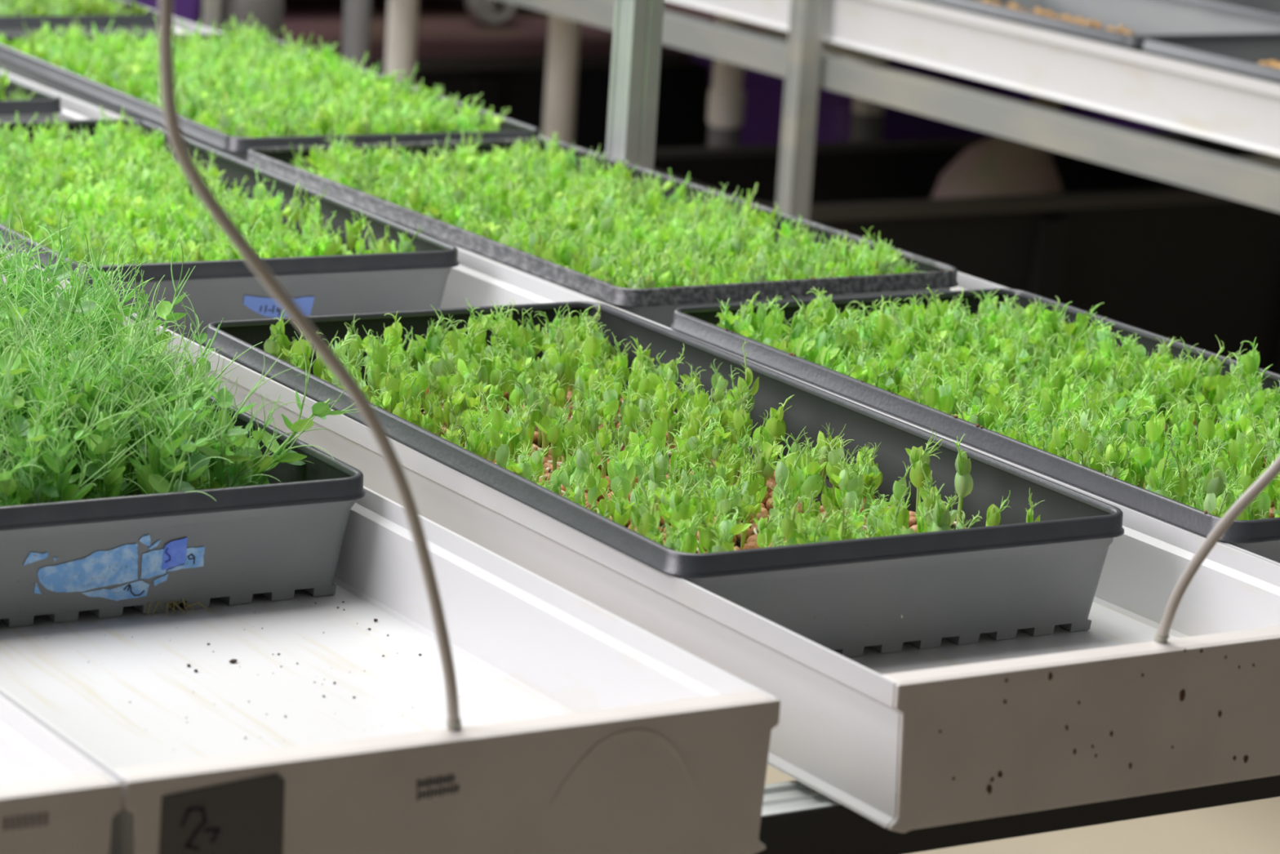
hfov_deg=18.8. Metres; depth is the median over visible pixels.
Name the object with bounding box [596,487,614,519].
shoot
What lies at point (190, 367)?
shoot
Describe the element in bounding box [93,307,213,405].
shoot
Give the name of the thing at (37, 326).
shoot
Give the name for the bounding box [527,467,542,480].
shoot
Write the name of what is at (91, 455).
shoot
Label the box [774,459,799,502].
shoot
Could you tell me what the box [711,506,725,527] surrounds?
shoot
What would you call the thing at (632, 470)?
shoot
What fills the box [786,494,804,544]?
shoot
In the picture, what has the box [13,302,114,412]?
shoot
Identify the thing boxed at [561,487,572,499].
shoot
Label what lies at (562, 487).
seed
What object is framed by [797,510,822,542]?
shoot
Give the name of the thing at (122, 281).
shoot
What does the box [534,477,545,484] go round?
seed
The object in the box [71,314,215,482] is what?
shoot
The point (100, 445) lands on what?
shoot
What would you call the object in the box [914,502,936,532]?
shoot
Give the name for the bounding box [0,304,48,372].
shoot
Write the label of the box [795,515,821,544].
shoot
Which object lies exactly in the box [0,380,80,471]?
shoot
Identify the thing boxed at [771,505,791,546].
shoot
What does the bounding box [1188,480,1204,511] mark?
shoot
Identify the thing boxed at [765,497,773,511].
seed
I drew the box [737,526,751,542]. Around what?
seed
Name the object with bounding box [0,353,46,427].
shoot
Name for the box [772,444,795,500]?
shoot
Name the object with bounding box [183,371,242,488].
shoot
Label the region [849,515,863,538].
shoot
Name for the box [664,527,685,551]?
shoot
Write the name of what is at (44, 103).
seedling tray
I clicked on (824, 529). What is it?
shoot
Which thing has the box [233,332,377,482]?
shoot
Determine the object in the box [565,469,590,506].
shoot
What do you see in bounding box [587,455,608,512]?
shoot
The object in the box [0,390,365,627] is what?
seedling tray
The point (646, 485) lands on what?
shoot
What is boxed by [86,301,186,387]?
shoot
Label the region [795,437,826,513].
shoot
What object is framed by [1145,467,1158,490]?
shoot
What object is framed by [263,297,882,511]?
shoots
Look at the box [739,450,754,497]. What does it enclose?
shoot
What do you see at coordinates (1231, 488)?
shoot
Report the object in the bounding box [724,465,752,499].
shoot
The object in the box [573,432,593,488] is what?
shoot
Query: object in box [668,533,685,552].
shoot
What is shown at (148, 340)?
shoot
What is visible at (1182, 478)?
shoot
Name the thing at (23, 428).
shoot
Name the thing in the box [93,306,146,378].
shoot
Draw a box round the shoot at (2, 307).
[0,306,96,354]
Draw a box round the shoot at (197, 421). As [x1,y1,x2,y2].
[133,350,222,456]
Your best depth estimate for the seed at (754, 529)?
2.02 m
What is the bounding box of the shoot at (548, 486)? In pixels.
[540,474,555,489]
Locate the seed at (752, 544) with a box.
[742,541,759,549]
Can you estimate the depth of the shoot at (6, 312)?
1.91 m
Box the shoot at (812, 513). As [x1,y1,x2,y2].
[797,485,815,518]
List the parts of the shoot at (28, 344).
stem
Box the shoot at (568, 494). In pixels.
[564,484,574,497]
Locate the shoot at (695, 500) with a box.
[690,482,702,506]
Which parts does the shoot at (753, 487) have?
stem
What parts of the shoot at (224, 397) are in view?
stem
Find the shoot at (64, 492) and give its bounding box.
[27,376,131,502]
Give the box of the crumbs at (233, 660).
[44,600,460,750]
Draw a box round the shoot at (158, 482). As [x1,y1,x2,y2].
[124,393,231,501]
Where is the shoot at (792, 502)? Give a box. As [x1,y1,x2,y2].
[787,486,809,513]
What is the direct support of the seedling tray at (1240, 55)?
in the channel at (1215, 104)
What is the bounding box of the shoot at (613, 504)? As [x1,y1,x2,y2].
[608,480,622,521]
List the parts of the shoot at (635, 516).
stem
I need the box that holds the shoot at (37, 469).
[0,383,79,502]
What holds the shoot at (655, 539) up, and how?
on the potting soil
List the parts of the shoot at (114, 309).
stem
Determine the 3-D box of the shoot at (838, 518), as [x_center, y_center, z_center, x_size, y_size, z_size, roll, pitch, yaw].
[0.098,0.057,1.933,0.010,0.048,0.012,-5,17,-30]
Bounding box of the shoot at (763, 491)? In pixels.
[746,462,767,512]
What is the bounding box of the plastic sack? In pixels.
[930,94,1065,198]
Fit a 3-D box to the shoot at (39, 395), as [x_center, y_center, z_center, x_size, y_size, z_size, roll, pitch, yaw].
[-0.297,0.010,1.888,0.042,0.098,0.080,4,13,3]
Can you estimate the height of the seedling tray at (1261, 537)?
0.064 m
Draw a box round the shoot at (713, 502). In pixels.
[700,484,716,526]
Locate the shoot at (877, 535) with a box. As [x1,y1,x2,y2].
[864,519,881,537]
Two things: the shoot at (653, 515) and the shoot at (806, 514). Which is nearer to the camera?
the shoot at (653, 515)
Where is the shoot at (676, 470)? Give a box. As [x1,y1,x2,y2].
[663,458,684,528]
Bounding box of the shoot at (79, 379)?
[7,327,122,428]
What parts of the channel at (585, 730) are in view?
label plate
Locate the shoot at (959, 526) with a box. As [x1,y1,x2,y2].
[955,510,982,528]
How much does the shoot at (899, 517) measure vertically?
0.060 m
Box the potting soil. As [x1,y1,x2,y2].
[421,386,888,547]
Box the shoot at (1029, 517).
[1025,488,1044,522]
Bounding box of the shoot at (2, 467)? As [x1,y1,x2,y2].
[0,445,22,499]
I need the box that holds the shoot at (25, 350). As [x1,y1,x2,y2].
[0,293,68,419]
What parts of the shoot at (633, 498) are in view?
stem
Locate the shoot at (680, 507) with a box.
[662,471,702,538]
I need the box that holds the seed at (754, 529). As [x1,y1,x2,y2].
[751,520,759,534]
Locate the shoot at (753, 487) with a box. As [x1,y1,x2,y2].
[742,445,762,543]
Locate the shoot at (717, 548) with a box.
[709,525,728,552]
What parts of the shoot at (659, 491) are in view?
stem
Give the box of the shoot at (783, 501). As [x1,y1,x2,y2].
[769,470,790,528]
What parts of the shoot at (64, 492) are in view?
stem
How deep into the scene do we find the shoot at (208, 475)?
1.93 m
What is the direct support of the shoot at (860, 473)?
on the potting soil
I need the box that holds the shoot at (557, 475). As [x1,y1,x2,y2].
[549,463,567,494]
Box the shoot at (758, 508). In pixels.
[751,491,761,523]
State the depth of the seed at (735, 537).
2.00 m
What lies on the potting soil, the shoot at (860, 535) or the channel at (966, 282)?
the shoot at (860, 535)
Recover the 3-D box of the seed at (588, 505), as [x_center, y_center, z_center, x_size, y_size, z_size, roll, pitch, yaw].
[-0.025,0.045,2.041,0.010,0.010,0.010,-8,18,-42]
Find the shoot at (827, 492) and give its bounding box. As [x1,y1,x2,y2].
[817,471,835,517]
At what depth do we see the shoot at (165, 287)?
2.04 m
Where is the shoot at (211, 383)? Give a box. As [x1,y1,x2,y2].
[138,333,262,453]
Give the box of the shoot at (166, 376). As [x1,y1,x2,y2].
[92,316,213,414]
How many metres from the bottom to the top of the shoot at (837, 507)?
0.034 m
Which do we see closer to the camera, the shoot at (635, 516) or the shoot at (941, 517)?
the shoot at (941, 517)
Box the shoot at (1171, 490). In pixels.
[1167,457,1184,497]
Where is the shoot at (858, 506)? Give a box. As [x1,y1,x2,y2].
[847,497,865,533]
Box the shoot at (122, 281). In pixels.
[30,280,123,362]
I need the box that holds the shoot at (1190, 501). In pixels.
[1186,482,1204,506]
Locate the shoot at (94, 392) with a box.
[26,311,151,499]
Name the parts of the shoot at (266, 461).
stem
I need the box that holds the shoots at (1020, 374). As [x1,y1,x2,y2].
[715,284,1279,519]
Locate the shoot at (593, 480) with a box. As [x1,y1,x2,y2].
[576,437,600,511]
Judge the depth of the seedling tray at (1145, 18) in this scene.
4.12 m
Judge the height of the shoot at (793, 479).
0.057 m
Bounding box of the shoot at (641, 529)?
[637,487,657,536]
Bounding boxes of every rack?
[201,0,1279,220]
[605,0,1279,853]
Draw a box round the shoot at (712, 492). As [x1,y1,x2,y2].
[693,479,719,514]
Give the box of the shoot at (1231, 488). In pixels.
[1215,468,1244,515]
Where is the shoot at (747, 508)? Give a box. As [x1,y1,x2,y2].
[739,488,759,549]
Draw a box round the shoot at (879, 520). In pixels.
[869,499,888,536]
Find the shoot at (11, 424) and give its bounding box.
[0,376,64,502]
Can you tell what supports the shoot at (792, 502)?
on the potting soil
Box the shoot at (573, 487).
[572,481,576,502]
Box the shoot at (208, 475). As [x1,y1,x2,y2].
[166,382,257,489]
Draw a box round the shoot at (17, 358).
[0,284,51,448]
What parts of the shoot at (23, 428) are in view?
stem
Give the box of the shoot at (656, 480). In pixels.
[647,446,665,504]
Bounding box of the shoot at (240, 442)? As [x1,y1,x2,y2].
[176,394,287,485]
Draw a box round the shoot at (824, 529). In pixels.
[802,501,839,536]
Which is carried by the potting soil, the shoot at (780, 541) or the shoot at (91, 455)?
the shoot at (780, 541)
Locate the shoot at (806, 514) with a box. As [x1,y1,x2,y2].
[801,493,818,528]
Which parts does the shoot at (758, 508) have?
stem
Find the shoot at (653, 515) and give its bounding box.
[637,475,660,538]
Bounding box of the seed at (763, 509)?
[760,506,768,513]
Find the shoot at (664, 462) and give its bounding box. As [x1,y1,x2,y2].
[655,441,677,526]
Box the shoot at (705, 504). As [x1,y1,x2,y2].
[688,482,711,546]
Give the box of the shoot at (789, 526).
[776,473,802,545]
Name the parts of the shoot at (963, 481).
stem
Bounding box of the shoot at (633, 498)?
[626,466,651,531]
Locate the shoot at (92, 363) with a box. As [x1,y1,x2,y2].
[56,282,159,371]
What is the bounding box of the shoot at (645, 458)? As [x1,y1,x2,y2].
[635,457,652,481]
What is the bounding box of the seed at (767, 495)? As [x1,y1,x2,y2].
[760,488,770,506]
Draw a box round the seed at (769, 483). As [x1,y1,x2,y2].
[765,480,776,493]
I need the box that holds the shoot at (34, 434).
[0,375,53,504]
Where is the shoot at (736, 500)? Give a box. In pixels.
[720,479,742,542]
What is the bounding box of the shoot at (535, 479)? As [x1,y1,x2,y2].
[531,468,544,485]
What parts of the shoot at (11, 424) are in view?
stem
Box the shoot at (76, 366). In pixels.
[1,307,140,456]
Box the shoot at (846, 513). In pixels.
[844,507,854,535]
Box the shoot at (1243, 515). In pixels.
[1226,492,1248,519]
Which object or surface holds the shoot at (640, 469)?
on the potting soil
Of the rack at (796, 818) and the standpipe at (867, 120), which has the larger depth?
the standpipe at (867, 120)
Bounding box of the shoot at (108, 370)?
[62,302,182,409]
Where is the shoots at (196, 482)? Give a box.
[1,448,226,502]
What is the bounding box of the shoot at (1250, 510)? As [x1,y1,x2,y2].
[1244,499,1260,519]
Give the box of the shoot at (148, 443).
[114,360,220,494]
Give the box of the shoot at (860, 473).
[845,462,868,511]
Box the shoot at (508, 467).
[493,449,519,471]
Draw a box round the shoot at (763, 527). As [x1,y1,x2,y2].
[753,506,783,547]
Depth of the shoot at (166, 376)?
1.97 m
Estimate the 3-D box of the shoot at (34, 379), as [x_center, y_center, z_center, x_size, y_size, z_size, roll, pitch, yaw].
[-0.314,-0.009,1.980,0.040,0.092,0.074,1,13,-12]
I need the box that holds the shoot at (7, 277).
[0,277,17,351]
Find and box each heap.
[977,0,1134,35]
[1257,60,1279,68]
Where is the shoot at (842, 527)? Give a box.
[829,495,853,541]
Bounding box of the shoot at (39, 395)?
[0,330,81,498]
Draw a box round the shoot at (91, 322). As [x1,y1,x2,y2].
[0,278,98,382]
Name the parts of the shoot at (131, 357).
stem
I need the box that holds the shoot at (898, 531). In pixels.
[883,506,915,535]
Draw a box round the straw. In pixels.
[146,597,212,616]
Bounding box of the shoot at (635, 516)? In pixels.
[630,481,654,532]
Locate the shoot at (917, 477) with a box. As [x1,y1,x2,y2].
[905,427,942,524]
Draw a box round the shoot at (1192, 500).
[1183,478,1200,508]
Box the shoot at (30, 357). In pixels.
[0,287,62,460]
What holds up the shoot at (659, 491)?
on the potting soil
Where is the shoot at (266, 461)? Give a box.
[195,393,307,485]
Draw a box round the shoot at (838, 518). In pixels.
[826,497,848,536]
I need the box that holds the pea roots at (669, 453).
[422,395,845,550]
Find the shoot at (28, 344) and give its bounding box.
[0,296,87,413]
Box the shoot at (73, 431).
[30,381,111,484]
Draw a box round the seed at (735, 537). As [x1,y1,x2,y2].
[733,535,736,546]
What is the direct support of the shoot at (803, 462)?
on the potting soil
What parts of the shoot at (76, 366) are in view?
stem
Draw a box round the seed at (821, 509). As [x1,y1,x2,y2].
[819,505,824,512]
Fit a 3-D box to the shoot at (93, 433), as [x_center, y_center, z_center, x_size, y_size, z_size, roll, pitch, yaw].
[-0.270,0.013,1.913,0.042,0.084,0.062,-9,18,-44]
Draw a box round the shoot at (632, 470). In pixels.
[607,426,638,484]
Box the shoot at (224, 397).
[186,346,301,488]
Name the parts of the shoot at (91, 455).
stem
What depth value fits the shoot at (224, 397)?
1.92 m
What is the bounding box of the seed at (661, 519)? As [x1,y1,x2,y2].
[660,515,671,526]
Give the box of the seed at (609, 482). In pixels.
[606,480,611,493]
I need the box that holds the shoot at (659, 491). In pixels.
[653,469,686,540]
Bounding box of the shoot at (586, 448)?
[578,435,590,467]
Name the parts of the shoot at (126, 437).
stem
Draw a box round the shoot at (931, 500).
[920,459,941,525]
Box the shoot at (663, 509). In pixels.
[657,503,676,535]
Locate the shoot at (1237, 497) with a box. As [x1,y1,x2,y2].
[1229,493,1241,508]
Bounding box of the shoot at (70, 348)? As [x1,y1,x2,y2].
[16,281,125,377]
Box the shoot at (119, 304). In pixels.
[89,271,162,376]
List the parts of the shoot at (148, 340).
stem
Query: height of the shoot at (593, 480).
0.053 m
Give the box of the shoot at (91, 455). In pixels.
[54,365,181,496]
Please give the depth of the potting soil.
2.15 m
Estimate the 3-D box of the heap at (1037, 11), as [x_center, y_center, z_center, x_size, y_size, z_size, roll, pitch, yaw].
[0.434,-0.408,3.971,0.056,0.043,0.287,-5,15,-32]
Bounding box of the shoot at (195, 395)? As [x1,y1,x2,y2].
[164,343,243,481]
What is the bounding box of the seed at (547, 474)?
[543,472,551,484]
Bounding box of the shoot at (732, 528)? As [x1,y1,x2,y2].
[718,504,751,546]
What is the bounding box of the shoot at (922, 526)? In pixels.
[915,491,933,533]
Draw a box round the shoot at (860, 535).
[849,528,871,538]
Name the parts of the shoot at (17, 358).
stem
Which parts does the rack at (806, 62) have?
post, post, rail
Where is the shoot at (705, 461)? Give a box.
[693,461,706,481]
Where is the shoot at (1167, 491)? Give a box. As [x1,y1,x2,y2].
[1165,486,1177,499]
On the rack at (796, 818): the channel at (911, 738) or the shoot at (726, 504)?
the channel at (911, 738)
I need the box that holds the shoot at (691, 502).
[683,488,695,508]
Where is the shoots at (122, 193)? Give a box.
[0,106,425,265]
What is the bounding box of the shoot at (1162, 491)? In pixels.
[1154,473,1179,497]
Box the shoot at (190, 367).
[161,310,225,410]
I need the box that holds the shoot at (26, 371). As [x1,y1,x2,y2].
[8,304,68,454]
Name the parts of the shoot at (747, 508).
stem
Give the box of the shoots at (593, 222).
[289,127,925,288]
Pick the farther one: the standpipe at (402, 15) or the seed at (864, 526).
the standpipe at (402, 15)
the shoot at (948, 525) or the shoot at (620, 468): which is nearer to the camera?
the shoot at (948, 525)
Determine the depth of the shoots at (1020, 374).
2.28 m
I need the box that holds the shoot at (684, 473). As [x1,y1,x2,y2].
[680,459,702,494]
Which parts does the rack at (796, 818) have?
post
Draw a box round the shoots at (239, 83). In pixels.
[0,12,510,137]
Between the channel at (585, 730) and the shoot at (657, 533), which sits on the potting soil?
the shoot at (657, 533)
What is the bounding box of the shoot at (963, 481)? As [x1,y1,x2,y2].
[952,434,973,526]
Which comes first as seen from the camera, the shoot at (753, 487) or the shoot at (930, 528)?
the shoot at (930, 528)
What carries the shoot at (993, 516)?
on the potting soil
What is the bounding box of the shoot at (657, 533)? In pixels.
[648,518,663,545]
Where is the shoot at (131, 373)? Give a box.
[69,336,171,413]
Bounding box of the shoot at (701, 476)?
[688,462,708,498]
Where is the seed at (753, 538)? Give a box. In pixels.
[746,534,757,543]
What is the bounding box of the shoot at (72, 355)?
[1,355,73,457]
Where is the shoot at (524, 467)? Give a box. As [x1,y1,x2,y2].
[507,448,534,481]
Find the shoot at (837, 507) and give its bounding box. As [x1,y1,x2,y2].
[831,488,841,511]
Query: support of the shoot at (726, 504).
on the potting soil
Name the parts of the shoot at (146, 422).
stem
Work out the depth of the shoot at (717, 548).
1.88 m
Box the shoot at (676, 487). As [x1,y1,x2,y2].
[660,464,683,506]
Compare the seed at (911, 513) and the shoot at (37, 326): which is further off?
the seed at (911, 513)
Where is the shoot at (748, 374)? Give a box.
[735,337,759,452]
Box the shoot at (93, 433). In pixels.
[48,370,148,494]
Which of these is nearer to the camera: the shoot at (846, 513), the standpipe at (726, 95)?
the shoot at (846, 513)
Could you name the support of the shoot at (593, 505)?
on the potting soil
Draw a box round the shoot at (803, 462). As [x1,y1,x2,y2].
[800,436,821,484]
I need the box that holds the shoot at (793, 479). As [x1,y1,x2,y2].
[786,436,813,500]
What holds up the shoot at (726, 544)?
on the potting soil
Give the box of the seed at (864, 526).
[862,524,867,537]
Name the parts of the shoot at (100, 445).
stem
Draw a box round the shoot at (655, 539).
[650,524,666,542]
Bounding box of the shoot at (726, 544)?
[720,528,734,551]
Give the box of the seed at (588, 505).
[585,503,597,512]
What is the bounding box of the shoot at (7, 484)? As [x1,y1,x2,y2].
[0,443,52,506]
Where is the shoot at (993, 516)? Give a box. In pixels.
[985,491,1011,526]
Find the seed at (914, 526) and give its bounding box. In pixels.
[909,524,917,533]
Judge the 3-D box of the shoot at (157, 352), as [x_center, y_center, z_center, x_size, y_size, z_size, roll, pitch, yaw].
[-0.257,-0.011,1.991,0.053,0.097,0.062,7,13,13]
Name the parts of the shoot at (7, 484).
stem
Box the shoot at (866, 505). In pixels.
[860,481,877,536]
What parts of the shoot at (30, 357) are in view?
stem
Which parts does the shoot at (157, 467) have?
stem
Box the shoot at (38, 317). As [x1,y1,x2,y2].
[10,317,88,364]
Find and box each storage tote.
[128,0,201,24]
[691,52,1174,145]
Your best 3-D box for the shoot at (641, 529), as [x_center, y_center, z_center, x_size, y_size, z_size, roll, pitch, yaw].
[0.003,0.052,1.942,0.010,0.042,0.011,2,13,-6]
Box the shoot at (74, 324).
[24,303,100,379]
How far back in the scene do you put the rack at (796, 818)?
1.81 m
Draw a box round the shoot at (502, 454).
[495,428,518,468]
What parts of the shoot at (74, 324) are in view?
stem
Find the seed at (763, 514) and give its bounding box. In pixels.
[751,511,771,522]
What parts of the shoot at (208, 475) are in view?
stem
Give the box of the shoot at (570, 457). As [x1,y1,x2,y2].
[565,437,580,478]
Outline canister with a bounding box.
[219,0,284,40]
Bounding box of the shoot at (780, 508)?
[768,492,787,534]
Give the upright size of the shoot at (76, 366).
0.115 m
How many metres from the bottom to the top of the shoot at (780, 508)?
0.043 m
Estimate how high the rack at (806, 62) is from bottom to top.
2.350 m
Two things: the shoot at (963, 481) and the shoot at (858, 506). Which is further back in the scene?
the shoot at (963, 481)
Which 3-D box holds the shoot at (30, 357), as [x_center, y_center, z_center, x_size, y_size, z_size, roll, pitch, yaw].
[-0.315,-0.014,1.947,0.046,0.115,0.051,-9,18,-43]
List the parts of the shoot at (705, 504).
stem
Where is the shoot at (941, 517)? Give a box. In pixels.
[930,483,950,531]
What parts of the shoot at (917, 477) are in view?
stem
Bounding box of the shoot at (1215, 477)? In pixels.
[1198,449,1226,513]
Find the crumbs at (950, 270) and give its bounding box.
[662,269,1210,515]
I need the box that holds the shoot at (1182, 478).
[1164,443,1189,504]
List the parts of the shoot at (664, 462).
stem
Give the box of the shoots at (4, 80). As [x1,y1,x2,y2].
[0,66,36,100]
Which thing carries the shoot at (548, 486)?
on the potting soil
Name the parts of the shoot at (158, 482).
stem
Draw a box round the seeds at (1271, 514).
[950,408,1275,518]
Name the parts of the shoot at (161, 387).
stem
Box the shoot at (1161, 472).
[1148,434,1177,492]
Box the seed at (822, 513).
[821,511,826,521]
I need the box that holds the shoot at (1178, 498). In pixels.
[1172,466,1191,502]
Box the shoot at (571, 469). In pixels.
[560,435,586,490]
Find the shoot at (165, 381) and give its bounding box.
[142,324,213,408]
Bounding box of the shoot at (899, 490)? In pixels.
[888,461,912,508]
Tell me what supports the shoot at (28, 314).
on the potting soil
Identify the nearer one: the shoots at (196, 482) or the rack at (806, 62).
the shoots at (196, 482)
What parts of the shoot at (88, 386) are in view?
stem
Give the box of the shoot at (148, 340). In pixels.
[95,284,191,407]
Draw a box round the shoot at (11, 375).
[0,373,35,454]
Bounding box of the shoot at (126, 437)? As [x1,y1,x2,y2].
[66,394,164,498]
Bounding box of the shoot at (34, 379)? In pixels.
[0,321,69,382]
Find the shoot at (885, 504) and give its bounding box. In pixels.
[874,491,890,507]
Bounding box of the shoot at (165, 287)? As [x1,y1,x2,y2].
[93,287,174,385]
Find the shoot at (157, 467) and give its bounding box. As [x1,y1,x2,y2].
[93,350,208,494]
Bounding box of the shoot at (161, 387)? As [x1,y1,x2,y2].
[101,328,190,413]
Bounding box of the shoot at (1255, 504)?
[1244,489,1268,519]
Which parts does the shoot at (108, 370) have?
stem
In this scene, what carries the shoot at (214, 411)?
on the potting soil
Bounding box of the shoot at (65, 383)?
[26,336,139,475]
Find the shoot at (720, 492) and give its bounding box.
[715,475,732,521]
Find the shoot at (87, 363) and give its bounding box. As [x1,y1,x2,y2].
[0,363,88,472]
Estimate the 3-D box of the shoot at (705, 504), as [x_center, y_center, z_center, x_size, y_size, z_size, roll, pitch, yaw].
[0.029,0.048,1.970,0.013,0.041,0.010,11,15,28]
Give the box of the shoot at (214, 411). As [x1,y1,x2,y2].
[165,345,252,478]
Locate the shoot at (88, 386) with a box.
[36,327,143,422]
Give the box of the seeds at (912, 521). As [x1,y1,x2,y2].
[387,386,916,553]
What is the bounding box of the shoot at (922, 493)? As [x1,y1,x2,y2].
[915,470,937,520]
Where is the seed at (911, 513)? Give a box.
[908,511,915,517]
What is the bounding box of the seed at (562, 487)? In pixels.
[560,484,565,491]
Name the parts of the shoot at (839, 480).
stem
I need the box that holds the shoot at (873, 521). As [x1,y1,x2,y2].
[866,493,890,535]
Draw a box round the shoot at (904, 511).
[892,484,911,528]
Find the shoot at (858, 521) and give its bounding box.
[844,500,875,538]
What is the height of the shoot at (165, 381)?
0.093 m
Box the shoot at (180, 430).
[125,369,219,483]
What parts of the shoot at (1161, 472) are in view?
stem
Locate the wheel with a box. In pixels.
[466,0,517,26]
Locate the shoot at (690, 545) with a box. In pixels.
[673,502,707,553]
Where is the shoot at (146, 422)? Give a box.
[93,337,222,481]
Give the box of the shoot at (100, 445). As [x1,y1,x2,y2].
[46,353,171,498]
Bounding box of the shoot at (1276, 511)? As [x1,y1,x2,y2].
[1273,494,1279,516]
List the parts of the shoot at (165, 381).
stem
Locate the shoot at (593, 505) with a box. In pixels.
[581,489,597,510]
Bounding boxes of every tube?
[158,0,462,730]
[1153,454,1279,643]
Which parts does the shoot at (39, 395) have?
stem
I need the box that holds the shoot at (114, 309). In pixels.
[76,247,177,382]
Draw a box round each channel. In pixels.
[0,16,1279,566]
[0,71,1279,832]
[0,485,780,853]
[0,693,122,853]
[665,0,1279,156]
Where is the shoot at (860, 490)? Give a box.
[855,461,866,511]
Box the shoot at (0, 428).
[0,427,23,468]
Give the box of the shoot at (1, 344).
[0,344,47,471]
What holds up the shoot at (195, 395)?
on the potting soil
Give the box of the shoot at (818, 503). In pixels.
[803,490,822,521]
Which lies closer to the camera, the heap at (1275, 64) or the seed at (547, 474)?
the seed at (547, 474)
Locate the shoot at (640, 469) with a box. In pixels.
[633,448,651,494]
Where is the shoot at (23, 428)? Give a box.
[0,333,75,488]
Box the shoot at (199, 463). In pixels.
[116,363,231,493]
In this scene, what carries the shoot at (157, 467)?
on the potting soil
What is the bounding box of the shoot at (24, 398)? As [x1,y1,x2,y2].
[0,355,101,435]
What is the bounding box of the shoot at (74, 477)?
[26,393,102,490]
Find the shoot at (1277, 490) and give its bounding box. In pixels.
[1271,475,1279,510]
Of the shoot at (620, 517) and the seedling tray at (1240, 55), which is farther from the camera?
the seedling tray at (1240, 55)
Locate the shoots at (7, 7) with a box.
[0,0,148,16]
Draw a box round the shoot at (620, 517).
[606,484,635,525]
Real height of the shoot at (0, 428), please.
0.086 m
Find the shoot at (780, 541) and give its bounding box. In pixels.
[760,533,788,547]
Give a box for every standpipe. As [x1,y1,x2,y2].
[341,0,371,69]
[384,0,418,85]
[542,13,580,144]
[706,13,747,146]
[848,59,888,142]
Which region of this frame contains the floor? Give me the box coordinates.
[764,764,1279,853]
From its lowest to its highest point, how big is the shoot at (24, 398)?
0.081 m
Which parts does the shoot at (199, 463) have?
stem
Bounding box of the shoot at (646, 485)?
[640,471,650,503]
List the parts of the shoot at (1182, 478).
stem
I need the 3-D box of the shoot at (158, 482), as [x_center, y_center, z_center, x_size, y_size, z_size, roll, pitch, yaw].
[-0.222,0.025,1.880,0.045,0.083,0.054,-5,16,-32]
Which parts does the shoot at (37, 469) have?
stem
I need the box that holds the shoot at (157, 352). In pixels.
[88,315,191,409]
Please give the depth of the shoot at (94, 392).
1.92 m
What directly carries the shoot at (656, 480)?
on the potting soil
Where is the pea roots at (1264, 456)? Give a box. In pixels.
[1137,424,1273,509]
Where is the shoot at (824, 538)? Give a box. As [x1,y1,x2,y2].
[811,520,830,542]
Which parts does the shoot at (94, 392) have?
stem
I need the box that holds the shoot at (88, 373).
[24,335,106,412]
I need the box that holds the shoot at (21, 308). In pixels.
[0,308,63,380]
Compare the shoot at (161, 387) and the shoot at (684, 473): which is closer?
the shoot at (161, 387)
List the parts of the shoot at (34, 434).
stem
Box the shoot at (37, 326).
[26,325,40,381]
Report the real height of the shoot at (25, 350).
0.104 m
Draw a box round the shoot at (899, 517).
[882,481,910,535]
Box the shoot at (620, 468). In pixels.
[601,448,633,526]
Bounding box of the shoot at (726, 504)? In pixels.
[716,483,742,519]
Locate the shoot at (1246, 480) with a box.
[1234,439,1272,501]
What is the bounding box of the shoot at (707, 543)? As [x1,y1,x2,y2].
[696,501,721,553]
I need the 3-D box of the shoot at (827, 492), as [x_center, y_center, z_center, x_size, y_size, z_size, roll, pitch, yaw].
[0.098,0.041,2.027,0.012,0.037,0.010,-7,17,-37]
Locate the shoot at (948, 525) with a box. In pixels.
[947,506,967,529]
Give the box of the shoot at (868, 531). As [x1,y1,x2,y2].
[854,515,878,537]
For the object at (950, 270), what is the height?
0.001 m
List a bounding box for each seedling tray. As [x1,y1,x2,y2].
[0,0,158,35]
[0,33,538,161]
[0,73,62,120]
[0,118,459,348]
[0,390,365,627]
[204,301,1124,657]
[246,137,958,328]
[670,288,1279,563]
[916,0,1279,53]
[1142,34,1279,84]
[1186,0,1279,19]
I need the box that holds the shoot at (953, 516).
[944,491,960,529]
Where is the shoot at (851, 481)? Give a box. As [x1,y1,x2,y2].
[837,455,857,530]
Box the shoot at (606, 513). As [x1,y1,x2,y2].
[604,503,613,519]
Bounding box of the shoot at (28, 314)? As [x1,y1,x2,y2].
[0,314,29,351]
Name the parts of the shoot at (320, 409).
stem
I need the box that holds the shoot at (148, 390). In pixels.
[80,307,182,486]
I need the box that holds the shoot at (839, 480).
[828,448,859,511]
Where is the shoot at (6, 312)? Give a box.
[0,311,42,397]
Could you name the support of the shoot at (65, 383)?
on the potting soil

